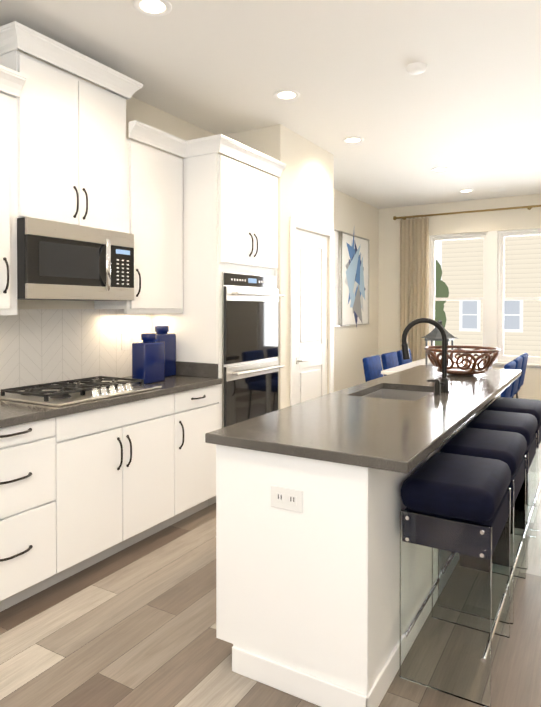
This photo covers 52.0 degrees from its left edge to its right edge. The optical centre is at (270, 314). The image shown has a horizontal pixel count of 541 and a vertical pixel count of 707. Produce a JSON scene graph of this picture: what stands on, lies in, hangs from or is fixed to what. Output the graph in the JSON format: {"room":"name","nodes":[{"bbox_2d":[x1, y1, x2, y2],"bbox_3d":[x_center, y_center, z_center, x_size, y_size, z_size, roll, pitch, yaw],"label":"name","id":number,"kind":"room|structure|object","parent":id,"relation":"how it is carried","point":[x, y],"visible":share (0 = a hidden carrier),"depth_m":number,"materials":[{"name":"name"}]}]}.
{"room":"kitchen","nodes":[
{"label":"kitchen","id":0,"kind":"room"},
{"bbox_2d":[17,49,378,391],"bbox_3d":[-1.162,-0.105,3.863,0.150,2.920,11.130,0,1,31],"label":"wall","id":1,"kind":"structure","parent":0,"point":[354,346],"depth_m":7.36,"materials":[{"name":"beige paint"}]},
{"bbox_2d":[0,89,23,312],"bbox_3d":[-1.552,-0.571,2.729,0.316,1.088,0.480,0,1,31],"label":"upper cabinet","id":2,"kind":"object","parent":1,"relation":"attached to","point":[11,104],"depth_m":2.83,"materials":[{"name":"white paint"}]},
{"bbox_2d":[0,25,131,233],"bbox_3d":[-1.233,-0.987,3.265,0.316,0.961,0.775,0,1,31],"label":"upper cabinet","id":3,"kind":"object","parent":1,"relation":"attached to","point":[70,153],"depth_m":3.12,"materials":[{"name":"white paint"}]},
{"bbox_2d":[17,217,133,300],"bbox_3d":[-1.183,-0.296,3.237,0.422,0.417,0.758,0,1,31],"label":"over-the-range microwave","id":4,"kind":"object","parent":3,"relation":"attached to","point":[60,261],"visible":1,"depth_m":3.08,"materials":[{"name":"silver metal"}]},
{"bbox_2d":[0,309,150,393],"bbox_3d":[-1.633,0.211,2.909,0.008,0.480,2.902,0,1,31],"label":"tile backsplash","id":5,"kind":"structure","parent":1,"relation":"attached to","point":[40,346],"depth_m":3.48,"materials":[{"name":"white tile"}]},
{"bbox_2d":[121,333,129,349],"bbox_3d":[-1.025,0.189,3.925,0.008,0.120,0.080,0,1,31],"label":"outlet","id":6,"kind":"object","parent":5,"relation":"attached to","point":[125,341],"visible":1,"depth_m":3.92,"materials":[{"name":"white plastic"}]},
{"bbox_2d":[94,140,182,312],"bbox_3d":[-0.895,-0.583,3.844,0.316,1.088,0.559,0,1,31],"label":"upper cabinet","id":7,"kind":"object","parent":1,"relation":"attached to","point":[157,175],"depth_m":3.74,"materials":[{"name":"white paint"}]},
{"bbox_2d":[334,229,339,326],"bbox_3d":[0.635,-0.506,6.729,0.028,1.370,1.000,0,1,31],"label":"framed artwork","id":8,"kind":"object","parent":1,"relation":"attached to","point":[336,278],"visible":0.19,"depth_m":7.10,"materials":[{"name":"white"}]},
{"bbox_2d":[340,231,369,327],"bbox_3d":[1.173,-0.515,7.642,0.028,1.417,1.000,0,1,31],"label":"framed artwork","id":9,"kind":"object","parent":1,"relation":"attached to","point":[354,279],"visible":0.92,"depth_m":7.61,"materials":[{"name":"white"}]},
{"bbox_2d":[0,503,540,706],"bbox_3d":[1.315,1.421,2.420,5.900,0.100,11.130,0,1,31],"label":"floor","id":10,"kind":"structure","parent":0,"point":[133,625],"depth_m":2.32,"materials":[{"name":"wood"}]},
{"bbox_2d":[0,416,59,611],"bbox_3d":[-1.426,0.931,2.665,0.616,0.876,0.457,0,1,31],"label":"base cabinet","id":11,"kind":"object","parent":10,"relation":"on","point":[29,452],"depth_m":2.58,"materials":[{"name":"white paint"}]},
{"bbox_2d":[0,375,221,427],"bbox_3d":[-1.355,0.473,2.752,0.644,0.038,2.928,0,1,31],"label":"countertop","id":12,"kind":"structure","parent":11,"relation":"on","point":[12,413],"depth_m":2.88,"materials":[{"name":"grey stone"}]},
{"bbox_2d":[0,376,161,406],"bbox_3d":[-1.083,0.422,3.186,0.530,0.052,0.758,0,1,31],"label":"gas cooktop","id":13,"kind":"object","parent":12,"relation":"in","point":[64,393],"visible":1,"depth_m":3.05,"materials":[{"name":"silver metal"}]},
{"bbox_2d":[132,333,164,383],"bbox_3d":[-0.797,0.282,3.629,0.115,0.322,0.200,0,1,31],"label":"vase","id":14,"kind":"object","parent":12,"relation":"on","point":[148,359],"visible":0.98,"depth_m":3.57,"materials":[{"name":"blue ceramic"}]},
{"bbox_2d":[155,326,175,376],"bbox_3d":[-0.775,0.258,3.952,0.115,0.362,0.190,0,1,31],"label":"vase","id":15,"kind":"object","parent":12,"relation":"on","point":[168,339],"visible":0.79,"depth_m":3.93,"materials":[{"name":"blue ceramic"}]},
{"bbox_2d":[176,361,217,377],"bbox_3d":[-0.626,0.389,4.012,0.603,0.099,0.015,0,1,31],"label":"countertop side splash","id":16,"kind":"structure","parent":12,"relation":"on","point":[209,370],"depth_m":3.94,"materials":[{"name":"grey stone"}]},
{"bbox_2d":[60,392,179,580],"bbox_3d":[-1.086,0.924,3.240,0.616,0.876,0.879,0,1,31],"label":"base cabinet","id":17,"kind":"object","parent":10,"relation":"on","point":[80,491],"depth_m":3.05,"materials":[{"name":"white paint"}]},
{"bbox_2d":[180,385,218,519],"bbox_3d":[-0.743,0.917,3.823,0.616,0.876,0.473,0,1,31],"label":"base cabinet","id":18,"kind":"object","parent":10,"relation":"on","point":[199,408],"depth_m":3.67,"materials":[{"name":"white paint"}]},
{"bbox_2d":[152,136,280,505],"bbox_3d":[-0.407,0.058,4.383,0.616,2.584,0.848,0,1,31],"label":"tall cabinet","id":19,"kind":"object","parent":10,"relation":"on","point":[230,214],"depth_m":3.97,"materials":[{"name":"white paint"}]},
{"bbox_2d":[222,271,284,427],"bbox_3d":[-0.108,0.331,4.209,0.117,1.280,0.752,0,1,31],"label":"double oven","id":20,"kind":"object","parent":19,"relation":"in","point":[251,366],"visible":0.85,"depth_m":4.15,"materials":[{"name":"silver metal"}]},
{"bbox_2d":[216,397,497,706],"bbox_3d":[0.790,0.923,3.310,0.684,0.876,2.984,0,1,31],"label":"kitchen island","id":21,"kind":"object","parent":10,"relation":"on","point":[308,604],"depth_m":2.01,"materials":[{"name":"white paint"}]},
{"bbox_2d":[271,485,302,512],"bbox_3d":[0.058,0.669,2.015,0.132,0.080,0.008,0,1,31],"label":"outlet","id":22,"kind":"object","parent":21,"relation":"attached to","point":[286,498],"visible":1,"depth_m":2.01,"materials":[{"name":"white plastic"}]},
{"bbox_2d":[205,365,520,476],"bbox_3d":[0.861,0.467,3.263,0.807,0.038,3.040,0,1,31],"label":"island countertop","id":23,"kind":"structure","parent":21,"relation":"on","point":[341,427],"depth_m":2.34,"materials":[{"name":"grey stone"}]},
{"bbox_2d":[361,385,428,400],"bbox_3d":[0.744,0.580,3.264,0.404,0.213,0.624,0,1,31],"label":"sink","id":24,"kind":"object","parent":23,"relation":"in","point":[386,390],"depth_m":3.55,"materials":[{"name":"grey metal"}]},
{"bbox_2d":[401,318,449,394],"bbox_3d":[0.894,0.233,3.218,0.259,0.429,0.180,0,1,31],"label":"gooseneck faucet","id":25,"kind":"object","parent":23,"relation":"on","point":[442,385],"visible":1,"depth_m":3.21,"materials":[{"name":"black metal"}]},
{"bbox_2d":[424,345,499,375],"bbox_3d":[1.401,0.339,4.070,0.529,0.197,0.529,0,1,31],"label":"bowl","id":26,"kind":"object","parent":23,"relation":"on","point":[467,369],"visible":0.92,"depth_m":3.93,"materials":[{"name":"brown metal"}]},
{"bbox_2d":[363,355,382,381],"bbox_3d":[1.342,0.897,6.072,0.548,0.867,0.460,0,1,31],"label":"dining chair","id":27,"kind":"object","parent":10,"relation":"on","point":[372,365],"visible":0.19,"depth_m":6.09,"materials":[{"name":"blue fabric"}]},
{"bbox_2d":[381,351,398,375],"bbox_3d":[1.647,0.891,6.589,0.548,0.867,0.460,0,1,31],"label":"dining chair","id":28,"kind":"object","parent":10,"relation":"on","point":[389,360],"visible":0.19,"depth_m":6.60,"materials":[{"name":"blue fabric"}]},
{"bbox_2d":[397,349,411,365],"bbox_3d":[1.941,0.886,7.089,0.548,0.867,0.460,0,1,31],"label":"dining chair","id":29,"kind":"object","parent":10,"relation":"on","point":[401,361],"visible":0.06,"depth_m":7.02,"materials":[{"name":"blue fabric"}]},
{"bbox_2d":[381,358,496,374],"bbox_3d":[2.002,0.951,6.386,0.850,0.750,1.930,0,1,31],"label":"dining table","id":30,"kind":"object","parent":10,"relation":"on","point":[402,367],"visible":0.25,"depth_m":6.31,"materials":[{"name":"white paint"}]},
{"bbox_2d":[421,319,457,365],"bbox_3d":[1.853,0.314,6.078,0.409,0.530,0.409,0,1,31],"label":"lantern","id":31,"kind":"object","parent":30,"relation":"on","point":[434,334],"visible":0.62,"depth_m":6.03,"materials":[{"name":"grey metal"}]},
{"bbox_2d":[399,452,510,706],"bbox_3d":[0.755,0.994,2.229,0.337,0.758,0.524,0,1,31],"label":"stool","id":32,"kind":"object","parent":10,"relation":"on","point":[455,566],"visible":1,"depth_m":2.03,"materials":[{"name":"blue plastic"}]},
{"bbox_2d":[440,428,526,623],"bbox_3d":[1.060,0.989,2.746,0.337,0.758,0.524,0,1,31],"label":"stool","id":33,"kind":"object","parent":10,"relation":"on","point":[508,448],"visible":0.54,"depth_m":2.67,"materials":[{"name":"fabric"}]},
{"bbox_2d":[466,410,537,568],"bbox_3d":[1.364,0.983,3.263,0.337,0.758,0.524,0,1,31],"label":"stool","id":34,"kind":"object","parent":10,"relation":"on","point":[525,425],"visible":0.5,"depth_m":3.21,"materials":[{"name":"fabric"}]},
{"bbox_2d":[500,361,515,397],"bbox_3d":[2.160,0.902,5.613,0.548,0.867,0.460,0,1,31],"label":"dining chair","id":35,"kind":"object","parent":10,"relation":"on","point":[510,365],"visible":0.23,"depth_m":5.39,"materials":[{"name":"blue fabric"}]},
{"bbox_2d":[485,397,540,530],"bbox_3d":[1.669,0.977,3.779,0.337,0.758,0.524,0,1,31],"label":"stool","id":36,"kind":"object","parent":10,"relation":"on","point":[521,405],"visible":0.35,"depth_m":3.64,"materials":[{"name":"fabric"}]},
{"bbox_2d":[510,356,522,397],"bbox_3d":[2.465,0.897,6.130,0.548,0.867,0.460,0,1,31],"label":"dining chair","id":37,"kind":"object","parent":10,"relation":"on","point":[518,360],"visible":0.23,"depth_m":5.93,"materials":[{"name":"blue fabric"}]},
{"bbox_2d":[512,353,527,397],"bbox_3d":[2.760,0.891,6.630,0.548,0.867,0.460,0,1,31],"label":"dining chair","id":38,"kind":"object","parent":10,"relation":"on","point":[524,356],"visible":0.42,"depth_m":6.43,"materials":[{"name":"blue fabric"}]},
{"bbox_2d":[0,0,540,208],"bbox_3d":[1.315,-1.598,2.386,5.900,0.100,11.130,0,1,31],"label":"ceiling","id":39,"kind":"structure","parent":0,"point":[471,92],"depth_m":3.60,"materials":[{"name":"white paint"}]},
{"bbox_2d":[133,0,171,15],"bbox_3d":[-0.592,-1.550,2.785,0.192,0.006,0.192,0,1,31],"label":"recessed light","id":40,"kind":"object","parent":39,"relation":"in","point":[155,7],"visible":1,"depth_m":2.79,"materials":[{"name":"white paint"}]},
{"bbox_2d":[273,90,299,99],"bbox_3d":[0.116,-1.563,3.946,0.192,0.006,0.192,0,1,31],"label":"recessed light","id":41,"kind":"object","parent":39,"relation":"in","point":[286,94],"visible":1,"depth_m":3.93,"materials":[{"name":"white paint"}]},
{"bbox_2d":[342,137,363,143],"bbox_3d":[0.745,-1.575,5.003,0.192,0.006,0.192,0,1,31],"label":"recessed light","id":42,"kind":"object","parent":39,"relation":"in","point":[351,140],"visible":1,"depth_m":5.00,"materials":[{"name":"white paint"}]},
{"bbox_2d":[406,62,426,74],"bbox_3d":[0.918,-1.545,3.485,0.130,0.032,0.130,0,1,31],"label":"smoke detector","id":43,"kind":"object","parent":39,"relation":"attached to","point":[415,68],"visible":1,"depth_m":3.45,"materials":[{"name":"white paint"}]},
{"bbox_2d":[431,167,448,171],"bbox_3d":[1.853,-1.587,6.056,0.192,0.006,0.192,0,1,31],"label":"recessed light","id":44,"kind":"object","parent":39,"relation":"in","point":[439,169],"visible":1,"depth_m":6.05,"materials":[{"name":"white paint"}]},
{"bbox_2d":[458,189,473,192],"bbox_3d":[2.531,-1.599,7.166,0.192,0.006,0.192,0,1,31],"label":"recessed light","id":45,"kind":"object","parent":39,"relation":"in","point":[466,191],"visible":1,"depth_m":7.18,"materials":[{"name":"white paint"}]},
{"bbox_2d":[218,124,333,409],"bbox_3d":[0.083,-0.120,5.207,0.630,2.920,1.070,0,1,31],"label":"wall","id":46,"kind":"structure","parent":0,"point":[306,185],"depth_m":4.72,"materials":[{"name":"beige paint"}]},
{"bbox_2d":[290,216,333,405],"bbox_3d":[0.396,0.248,5.102,0.016,2.185,0.880,0,1,31],"label":"door frame","id":47,"kind":"structure","parent":46,"relation":"attached to","point":[295,222],"depth_m":4.79,"materials":[{"name":"white paint"}]},
{"bbox_2d":[296,229,327,403],"bbox_3d":[0.389,0.289,5.109,0.091,2.088,0.705,0,1,31],"label":"pantry door","id":48,"kind":"structure","parent":46,"relation":"in","point":[311,309],"depth_m":5.11,"materials":[{"name":"white paint"}]},
{"bbox_2d":[378,194,540,399],"bbox_3d":[4.103,-0.142,7.132,5.600,2.920,0.150,0,1,31],"label":"wall","id":49,"kind":"structure","parent":0,"point":[389,281],"depth_m":8.01,"materials":[{"name":"beige paint"}]},
{"bbox_2d":[393,205,540,219],"bbox_3d":[3.973,-1.424,7.041,4.946,0.065,0.110,0,1,31],"label":"curtain rod","id":50,"kind":"object","parent":49,"relation":"attached to","point":[426,215],"visible":1,"depth_m":7.73,"materials":[{"name":"gold metal"}]},
{"bbox_2d":[400,218,428,361],"bbox_3d":[2.109,-0.056,8.134,0.430,2.695,0.096,0,1,31],"label":"curtain","id":51,"kind":"object","parent":50,"relation":"hanging from","point":[414,269],"visible":0.67,"depth_m":8.11,"materials":[{"name":"fabric"}]},
{"bbox_2d":[429,228,540,368],"bbox_3d":[3.500,-0.221,7.468,2.710,1.868,0.178,0,1,31],"label":"window frames","id":52,"kind":"structure","parent":49,"relation":"in","point":[493,298],"depth_m":7.67,"materials":[{"name":"white paint"}]},
{"bbox_3d":[6.640,4.395,9.124,20.000,0.200,5.470,0,1,31],"label":"ground","id":53,"kind":"structure","parent":0,"visible":0},
{"bbox_2d":[436,235,540,356],"bbox_3d":[8.095,-1.232,11.528,20.000,13.000,0.340,0,1,31],"label":"house","id":54,"kind":"object","parent":53,"relation":"on","point":[460,262],"visible":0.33,"depth_m":12.93,"materials":[{"name":"beige"}]},
{"label":"outside","id":55,"kind":"structure","parent":0,"visible":0},
{"bbox_2d":[435,260,448,352],"bbox_3d":[3.342,0.033,12.412,1.230,2.750,1.330,0,1,31],"label":"tree","id":56,"kind":"object","parent":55,"point":[441,289],"visible":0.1,"depth_m":12.26,"materials":[{"name":"green plant"}]}
]}

